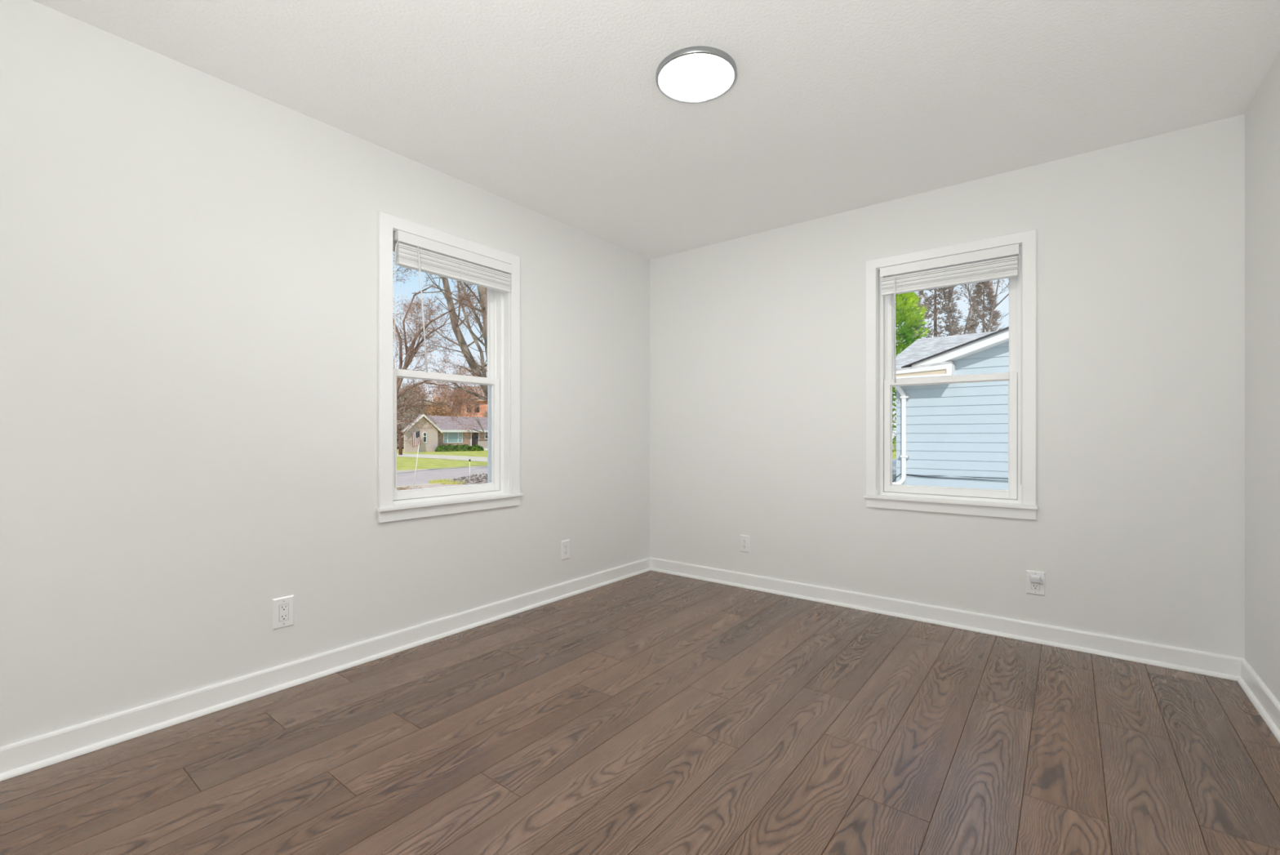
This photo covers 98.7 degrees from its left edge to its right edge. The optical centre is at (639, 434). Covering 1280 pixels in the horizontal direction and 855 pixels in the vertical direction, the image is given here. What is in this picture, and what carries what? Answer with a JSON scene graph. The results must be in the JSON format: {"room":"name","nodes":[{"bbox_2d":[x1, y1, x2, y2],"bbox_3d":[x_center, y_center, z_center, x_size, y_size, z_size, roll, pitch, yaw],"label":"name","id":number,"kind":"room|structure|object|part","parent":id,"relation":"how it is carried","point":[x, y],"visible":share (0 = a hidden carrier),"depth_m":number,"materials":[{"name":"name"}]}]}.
{"room":"empty bedroom","nodes":[
{"label":"empty bedroom","id":0,"kind":"room"},
{"bbox_2d":[0,0,649,746],"bbox_3d":[-1.555,0.013,2.374,0.170,3.290,5.440,0,0,38],"label":"wall","id":1,"kind":"structure","parent":0,"point":[188,255],"depth_m":2.15,"materials":[{"name":"white paint"}]},
{"bbox_2d":[272,595,293,630],"bbox_3d":[-1.494,0.744,2.306,0.008,0.128,0.080,0,0,38],"label":"wall outlet","id":2,"kind":"object","parent":1,"relation":"attached to","point":[283,606],"visible":1,"depth_m":2.30,"materials":[{"name":"white plastic"}]},
{"bbox_2d":[279,603,288,621],"bbox_3d":[-1.493,0.744,2.305,0.005,0.067,0.033,0,0,38],"label":"receptacle","id":3,"kind":"object","parent":2,"relation":"attached to","point":[283,607],"depth_m":2.30,"materials":[{"name":"white plastic"}]},
{"bbox_2d":[0,556,650,781],"bbox_3d":[-1.477,1.010,2.313,0.028,0.095,5.100,0,0,38],"label":"baseboard","id":4,"kind":"structure","parent":1,"relation":"attached to","point":[22,757],"depth_m":2.22,"materials":[{"name":"white paint"}]},
{"bbox_2d":[376,210,523,522],"bbox_3d":[-1.035,-0.324,2.996,0.186,1.486,0.867,0,0,38],"label":"window","id":5,"kind":"structure","parent":1,"relation":"in","point":[502,381],"depth_m":3.01,"materials":[{"name":"white paint"}]},
{"bbox_3d":[-1.081,-0.638,3.032,0.030,0.683,0.667,0,0,38],"label":"sash","id":6,"kind":"part","parent":5,"relation":"part of","materials":[{"name":"white plastic"}]},
{"bbox_3d":[-1.050,-0.003,3.007,0.031,0.660,0.667,0,0,38],"label":"sash","id":7,"kind":"part","parent":5,"relation":"part of","materials":[{"name":"white plastic"}]},
{"bbox_3d":[-1.069,-0.325,3.022,0.100,1.375,0.733,0,0,38],"label":"frame","id":8,"kind":"part","parent":5,"relation":"part of","materials":[{"name":"white plastic"}]},
{"bbox_2d":[393,229,511,488],"bbox_3d":[-0.981,-0.370,2.952,0.061,1.256,0.706,0,0,38],"label":"window blind","id":9,"kind":"object","parent":5,"relation":"attached to","point":[409,256],"visible":1,"depth_m":2.89,"materials":[{"name":"white plastic"}]},
{"bbox_3d":[-1.181,-0.343,2.670,0.020,1.203,0.007,0,0,0],"label":"lift cord","id":10,"kind":"part","parent":9,"relation":"part of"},
{"bbox_3d":[-0.980,-0.842,2.959,0.039,0.014,0.682,0,0,38],"label":"rail","id":11,"kind":"part","parent":9,"relation":"part of","materials":[{"name":"white plastic"}]},
{"bbox_2d":[561,539,569,559],"bbox_3d":[-0.487,0.752,3.601,0.008,0.124,0.072,0,0,38],"label":"wall outlet","id":12,"kind":"object","parent":1,"relation":"attached to","point":[565,544],"visible":1,"depth_m":3.60,"materials":[{"name":"white plastic"}]},
{"bbox_2d":[0,570,1279,854],"bbox_3d":[-0.225,1.059,1.339,3.200,0.001,5.100,0,0,38],"label":"floor","id":13,"kind":"structure","parent":0,"point":[650,712],"depth_m":1.84,"materials":[{"name":"brown wood"}]},
{"bbox_2d":[32,0,1279,259],"bbox_3d":[-0.225,-1.507,1.339,3.200,0.250,5.100,0,0,38],"label":"ceiling","id":14,"kind":"structure","parent":0,"point":[557,110],"depth_m":2.15,"materials":[{"name":"white paint"}]},
{"bbox_2d":[655,45,736,103],"bbox_3d":[0.214,-1.370,2.105,0.307,0.024,0.307,0,0,38],"label":"ceiling light","id":15,"kind":"object","parent":14,"relation":"in","point":[695,73],"visible":1,"depth_m":2.07,"materials":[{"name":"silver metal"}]},
{"bbox_2d":[649,114,1244,657],"bbox_3d":[1.393,0.013,3.418,3.200,3.290,0.170,0,0,38],"label":"wall","id":16,"kind":"structure","parent":0,"point":[757,341],"depth_m":2.81,"materials":[{"name":"white paint"}]},
{"bbox_2d":[740,534,750,552],"bbox_3d":[0.729,0.756,3.823,0.072,0.118,0.008,0,0,38],"label":"wall outlet","id":17,"kind":"object","parent":16,"relation":"attached to","point":[744,540],"visible":1,"depth_m":3.82,"materials":[{"name":"white plastic"}]},
{"bbox_2d":[650,557,1243,680],"bbox_3d":[1.333,1.010,3.340,3.200,0.095,0.028,0,0,38],"label":"baseboard","id":18,"kind":"structure","parent":16,"relation":"attached to","point":[1223,666],"depth_m":2.94,"materials":[{"name":"white paint"}]},
{"bbox_2d":[863,229,1038,519],"bbox_3d":[1.735,-0.308,3.117,0.851,1.484,0.186,0,0,38],"label":"window","id":19,"kind":"structure","parent":16,"relation":"in","point":[1019,501],"depth_m":3.04,"materials":[{"name":"white paint"}]},
{"bbox_2d":[880,243,1021,484],"bbox_3d":[1.701,-0.365,3.055,0.688,1.246,0.061,0,0,38],"label":"window blind","id":20,"kind":"object","parent":19,"relation":"attached to","point":[1005,267],"visible":1,"depth_m":3.01,"materials":[{"name":"white plastic"}]},
{"bbox_3d":[1.699,-0.833,3.060,0.666,0.014,0.039,0,0,38],"label":"rail","id":21,"kind":"part","parent":20,"relation":"part of","materials":[{"name":"white plastic"}]},
{"bbox_3d":[1.959,-0.338,2.835,0.017,1.192,0.007,0,0,-33],"label":"lift cord","id":22,"kind":"part","parent":20,"relation":"part of","materials":[{"name":"white fabric"}]},
{"bbox_3d":[1.746,0.004,3.131,0.665,0.676,0.031,0,0,38],"label":"sash","id":23,"kind":"part","parent":19,"relation":"part of","materials":[{"name":"white plastic"}]},
{"bbox_3d":[1.770,-0.634,3.163,0.665,0.672,0.030,0,0,38],"label":"sash","id":24,"kind":"part","parent":19,"relation":"part of","materials":[{"name":"white plastic"}]},
{"bbox_2d":[1026,569,1044,595],"bbox_3d":[2.024,0.757,2.814,0.079,0.120,0.008,0,0,38],"label":"wall outlet","id":25,"kind":"object","parent":16,"relation":"attached to","point":[1033,588],"visible":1,"depth_m":2.81,"materials":[{"name":"white plastic"}]},
{"bbox_2d":[1030,574,1040,582],"bbox_3d":[2.013,0.734,2.801,0.044,0.035,0.026,0,0,38],"label":"night light","id":26,"kind":"object","parent":25,"relation":"attached to","point":[1036,579],"visible":1,"depth_m":2.79,"materials":[{"name":"white plastic"}]},
{"bbox_2d":[1031,582,1039,590],"bbox_3d":[2.023,0.757,2.814,0.035,0.069,0.003,0,0,38],"label":"receptacle","id":27,"kind":"object","parent":25,"relation":"attached to","point":[1034,586],"depth_m":2.81,"materials":[{"name":"white plastic"}]},
{"bbox_2d":[1244,50,1279,702],"bbox_3d":[1.104,0.013,0.304,0.170,3.290,5.440,0,0,38],"label":"wall","id":28,"kind":"structure","parent":0,"point":[1262,116],"depth_m":2.15,"materials":[{"name":"white paint"}]},
{"bbox_2d":[1236,657,1279,742],"bbox_3d":[1.026,1.010,0.364,0.028,0.095,5.100,0,0,38],"label":"baseboard","id":29,"kind":"structure","parent":28,"relation":"attached to","point":[1264,700],"depth_m":2.11,"materials":[{"name":"white paint"}]},
{"label":"outside","id":30,"kind":"structure","parent":0,"visible":0},
{"bbox_2d":[396,453,487,462],"bbox_3d":[-20.457,1.833,46.614,35.650,0.001,9.500,0,0,38],"label":"driveway","id":31,"kind":"structure","parent":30,"point":[422,455],"depth_m":46.06,"materials":[{"name":"concrete"}]},
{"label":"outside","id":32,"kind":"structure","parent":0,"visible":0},
{"bbox_2d":[400,484,466,488],"bbox_3d":[-7.181,1.938,16.701,4.850,0.220,6.600,0,0,38],"label":"driveway","id":33,"kind":"structure","parent":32,"point":[437,485],"depth_m":19.61,"materials":[{"name":"pink concrete"}]},
{"bbox_2d":[396,485,423,490],"bbox_3d":[-7.853,1.809,18.236,1.680,0.094,1.829,0,0,38],"label":"leaf litter","id":34,"kind":"object","parent":33,"relation":"on","point":[406,487],"visible":0.13,"depth_m":18.44,"materials":[{"name":"brown plant"}]},
{"bbox_2d":[413,443,419,488],"bbox_3d":[-7.559,1.123,18.567,0.026,1.653,0.246,0,0,38],"label":"flagpole","id":35,"kind":"object","parent":33,"relation":"on","point":[419,443],"visible":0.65,"depth_m":18.57,"materials":[{"name":"white metal"}]},
{"bbox_2d":[412,431,420,447],"bbox_3d":[-24.168,0.314,59.220,0.677,2.047,0.948,0,0,19],"label":"flag","id":36,"kind":"object","parent":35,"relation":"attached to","point":[415,438],"visible":0.97,"depth_m":59.12,"materials":[{"name":"multicoloured fabric"}]},
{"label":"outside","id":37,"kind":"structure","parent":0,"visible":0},
{"bbox_2d":[892,458,896,482],"bbox_3d":[51.308,1.668,27.819,68.000,0.360,220.000,0,0,38],"label":"gravel yard","id":38,"kind":"structure","parent":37,"point":[894,460],"depth_m":24.41,"materials":[{"name":"grey gravel"}]},
{"bbox_2d":[892,291,931,455],"bbox_3d":[9.045,-3.346,20.176,4.754,9.908,4.600,0,0,-13],"label":"leafy tree","id":39,"kind":"object","parent":38,"relation":"on","point":[910,318],"visible":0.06,"depth_m":19.32,"materials":[{"name":"green plant"}]},
{"bbox_2d":[892,285,964,444],"bbox_3d":[14.411,-4.044,26.758,4.366,11.303,4.206,0,0,-9],"label":"conifer","id":40,"kind":"object","parent":38,"relation":"on","point":[935,295],"visible":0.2,"depth_m":26.23,"materials":[{"name":"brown plant"}]},
{"bbox_2d":[893,326,1008,489],"bbox_3d":[11.247,-0.520,13.065,9.100,4.357,7.500,0,0,38],"label":"house","id":41,"kind":"structure","parent":38,"relation":"on","point":[957,429],"depth_m":12.19,"materials":[{"name":"blue"}]},
{"bbox_2d":[892,386,909,484],"bbox_3d":[5.936,-0.070,12.770,0.499,2.585,0.459,0,0,38],"label":"downspout","id":42,"kind":"object","parent":41,"relation":"attached to","point":[903,397],"visible":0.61,"depth_m":12.81,"materials":[{"name":"white metal"}]},
{"bbox_3d":[6.045,-1.304,12.390,1.720,0.045,0.045,0,0,38],"label":"trim","id":43,"kind":"part","parent":41,"relation":"part of","materials":[{"name":"white wood"}]},
{"bbox_2d":[893,474,1008,481],"bbox_3d":[7.505,1.010,11.811,3.866,0.203,0.038,0,0,38],"label":"cable","id":44,"kind":"object","parent":41,"relation":"attached to","point":[899,474],"visible":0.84,"depth_m":12.36,"materials":[{"name":"black plastic"}]},
{"bbox_2d":[906,474,1008,481],"bbox_3d":[7.625,0.971,11.730,3.577,0.088,0.027,0,0,38],"label":"cable","id":45,"kind":"object","parent":41,"relation":"attached to","point":[906,474],"visible":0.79,"depth_m":12.19,"materials":[{"name":"black plastic"}]},
{"bbox_2d":[908,277,1008,337],"bbox_3d":[14.023,-3.409,24.118,3.850,9.935,3.096,0,0,38],"label":"bare tree","id":46,"kind":"object","parent":38,"relation":"on","point":[969,318],"visible":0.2,"depth_m":23.96,"materials":[{"name":"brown plant"}]},
{"bbox_2d":[962,280,1002,333],"bbox_3d":[16.530,-3.148,26.385,3.492,9.513,3.193,0,0,38],"label":"conifer","id":47,"kind":"object","parent":38,"relation":"on","point":[990,291],"visible":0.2,"depth_m":26.15,"materials":[{"name":"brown plant"}]},
{"bbox_2d":[955,278,1008,332],"bbox_3d":[14.550,-3.716,21.722,3.906,10.548,2.692,0,0,38],"label":"bare tree","id":48,"kind":"object","parent":38,"relation":"on","point":[987,329],"visible":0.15,"depth_m":22.00,"materials":[{"name":"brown plant"}]},
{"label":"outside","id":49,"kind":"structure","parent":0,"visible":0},
{"bbox_2d":[396,448,896,470],"bbox_3d":[-35.494,1.848,95.386,152.000,0.001,220.000,0,0,38],"label":"lawn","id":50,"kind":"structure","parent":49,"point":[403,463],"depth_m":37.95,"materials":[{"name":"green plant"}]},
{"bbox_2d":[396,424,409,454],"bbox_3d":[-21.974,0.051,50.891,0.326,3.793,1.443,0,0,38],"label":"trunk","id":51,"kind":"object","parent":50,"relation":"on","point":[400,446],"visible":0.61,"depth_m":50.62,"materials":[{"name":"brown plant"}]},
{"bbox_2d":[396,420,410,448],"bbox_3d":[-32.733,0.125,71.167,2.169,4.935,12.399,0,0,38],"label":"hedge","id":52,"kind":"object","parent":50,"relation":"on","point":[407,424],"visible":0.03,"depth_m":72.50,"materials":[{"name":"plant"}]},
{"bbox_2d":[396,380,430,422],"bbox_3d":[-36.581,-3.303,82.885,8.137,10.545,11.300,0,0,38],"label":"bare tree","id":53,"kind":"object","parent":50,"relation":"on","point":[407,410],"visible":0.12,"depth_m":84.34,"materials":[{"name":"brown plant"}]},
{"bbox_2d":[396,381,434,422],"bbox_3d":[-38.078,-3.644,91.325,8.846,11.226,12.781,0,0,38],"label":"bare tree","id":54,"kind":"object","parent":50,"relation":"on","point":[408,381],"visible":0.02,"depth_m":91.22,"materials":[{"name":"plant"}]},
{"bbox_2d":[396,384,436,426],"bbox_3d":[-33.327,-2.625,75.920,9.115,9.186,8.291,0,0,0],"label":"bare tree","id":55,"kind":"object","parent":50,"relation":"on","point":[406,397],"visible":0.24,"depth_m":76.47,"materials":[{"name":"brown plant"}]},
{"bbox_2d":[411,394,463,418],"bbox_3d":[-31.313,-2.393,84.174,7.205,8.722,9.490,0,0,29],"label":"bare tree","id":56,"kind":"object","parent":50,"relation":"on","point":[435,411],"visible":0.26,"depth_m":84.46,"materials":[{"name":"red plant"}]},
{"bbox_2d":[393,295,486,439],"bbox_3d":[-9.839,-2.352,26.918,3.496,8.616,5.632,0,0,30],"label":"bare tree","id":57,"kind":"object","parent":50,"relation":"on","point":[402,304],"visible":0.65,"depth_m":26.38,"materials":[{"name":"red plant"}]},
{"bbox_2d":[393,254,487,448],"bbox_3d":[-4.661,-1.162,12.279,3.407,6.239,2.676,0,0,-18],"label":"bare tree","id":58,"kind":"object","parent":50,"relation":"on","point":[409,355],"visible":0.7,"depth_m":12.14,"materials":[{"name":"red plant"}]},
{"bbox_2d":[396,465,487,471],"bbox_3d":[5.572,1.923,50.748,0.350,0.250,160.000,0,0,38],"label":"curb","id":59,"kind":"object","parent":50,"relation":"on","point":[482,465],"depth_m":29.68,"materials":[{"name":"concrete"}]},
{"bbox_2d":[435,444,448,451],"bbox_3d":[-22.092,1.520,61.494,1.525,0.951,1.572,0,0,38],"label":"shrub","id":60,"kind":"object","parent":50,"relation":"on","point":[443,447],"visible":0.98,"depth_m":61.07,"materials":[{"name":"green plant"}]},
{"bbox_2d":[400,413,487,452],"bbox_3d":[-23.195,-0.057,69.103,10.900,4.610,19.370,0,0,38],"label":"house","id":61,"kind":"structure","parent":50,"relation":"on","point":[446,433],"depth_m":64.38,"materials":[{"name":"beige"}]},
{"bbox_3d":[-21.999,0.278,64.669,0.025,1.320,2.560,0,0,38],"label":"pane","id":62,"kind":"part","parent":61,"relation":"part of","materials":[{"name":"clear glass"}]},
{"bbox_3d":[-20.131,0.608,67.048,0.060,2.000,0.950,0,0,38],"label":"door","id":63,"kind":"part","parent":61,"relation":"part of","materials":[{"name":"black wood"}]},
{"bbox_2d":[475,440,487,448],"bbox_3d":[-17.292,1.098,67.912,0.120,1.040,7.000,0,0,38],"label":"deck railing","id":64,"kind":"object","parent":61,"relation":"on","point":[481,443],"visible":0.16,"depth_m":65.92,"materials":[{"name":"white wood"}]},
{"bbox_2d":[412,271,487,435],"bbox_3d":[-4.615,-3.092,14.456,4.682,10.131,3.607,0,0,38],"label":"bare tree","id":65,"kind":"object","parent":50,"relation":"on","point":[464,348],"visible":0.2,"depth_m":14.74,"materials":[{"name":"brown plant"}]},
{"bbox_2d":[431,402,468,416],"bbox_3d":[-31.972,-1.827,90.090,7.182,7.630,9.454,0,0,38],"label":"bare tree","id":66,"kind":"object","parent":50,"relation":"on","point":[444,402],"visible":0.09,"depth_m":89.85,"materials":[{"name":"red plant"}]},
{"bbox_2d":[446,444,457,451],"bbox_3d":[-21.453,1.488,62.264,1.505,0.952,1.595,0,0,38],"label":"shrub","id":67,"kind":"object","parent":50,"relation":"on","point":[452,447],"visible":0.84,"depth_m":61.95,"materials":[{"name":"green plant"}]},
{"bbox_2d":[429,385,480,416],"bbox_3d":[-33.727,-4.107,100.548,9.220,12.151,11.789,0,0,38],"label":"bare tree","id":68,"kind":"object","parent":50,"relation":"on","point":[450,393],"visible":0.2,"depth_m":99.41,"materials":[{"name":"red plant"}]},
{"bbox_2d":[455,444,464,451],"bbox_3d":[-20.867,1.518,63.066,1.560,0.892,1.492,0,0,38],"label":"shrub","id":69,"kind":"object","parent":50,"relation":"on","point":[460,448],"visible":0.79,"depth_m":62.73,"materials":[{"name":"green plant"}]},
{"bbox_2d":[461,443,471,450],"bbox_3d":[-20.283,1.482,63.846,1.502,1.014,1.466,0,0,38],"label":"shrub","id":70,"kind":"object","parent":50,"relation":"on","point":[466,446],"visible":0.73,"depth_m":63.50,"materials":[{"name":"green plant"}]},
{"bbox_2d":[451,475,487,484],"bbox_3d":[-5.168,1.678,21.851,3.400,0.280,4.000,0,0,38],"label":"mound","id":71,"kind":"object","parent":50,"relation":"on","point":[466,482],"visible":0.12,"depth_m":20.64,"materials":[{"name":"grey stone"}]},
{"bbox_2d":[449,472,487,483],"bbox_3d":[-5.243,1.635,21.761,3.148,0.394,3.578,0,0,38],"label":"rock bed","id":72,"kind":"object","parent":71,"relation":"on","point":[481,475],"visible":0.16,"depth_m":20.85,"materials":[{"name":"grey stone"}]},
{"bbox_2d":[452,386,487,417],"bbox_3d":[-29.533,-4.147,115.023,20.290,11.990,19.275,0,0,38],"label":"brick building","id":73,"kind":"structure","parent":50,"relation":"on","point":[481,401],"depth_m":110.02,"materials":[{"name":"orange brick"}]},
{"bbox_2d":[470,444,481,450],"bbox_3d":[-19.245,1.509,64.205,1.412,0.901,1.435,0,0,38],"label":"shrub","id":74,"kind":"object","parent":50,"relation":"on","point":[473,447],"visible":0.99,"depth_m":63.88,"materials":[{"name":"green plant"}]},
{"bbox_2d":[475,406,487,417],"bbox_3d":[-28.071,-1.792,102.481,6.758,7.520,8.040,0,0,38],"label":"bare tree","id":75,"kind":"object","parent":50,"relation":"on","point":[486,413],"visible":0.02,"depth_m":101.12,"materials":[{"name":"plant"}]},
{"bbox_2d":[396,448,895,487],"bbox_3d":[12.121,1.923,45.649,0.250,0.250,160.000,0,0,38],"label":"curb","id":76,"kind":"object","parent":50,"relation":"on","point":[893,448],"depth_m":19.91,"materials":[{"name":"concrete"}]},
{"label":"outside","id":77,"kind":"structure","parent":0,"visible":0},
{"bbox_2d":[396,444,896,485],"bbox_3d":[8.866,1.942,48.183,8.000,0.212,160.000,0,0,38],"label":"road","id":78,"kind":"structure","parent":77,"point":[422,477],"depth_m":25.34,"materials":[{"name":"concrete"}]},
{"bbox_2d":[428,477,464,484],"bbox_3d":[-7.259,1.768,21.136,2.035,0.160,1.558,0,0,38],"label":"clump","id":79,"kind":"object","parent":78,"relation":"on","point":[438,480],"visible":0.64,"depth_m":20.77,"materials":[{"name":"yellow plant"}]}
]}

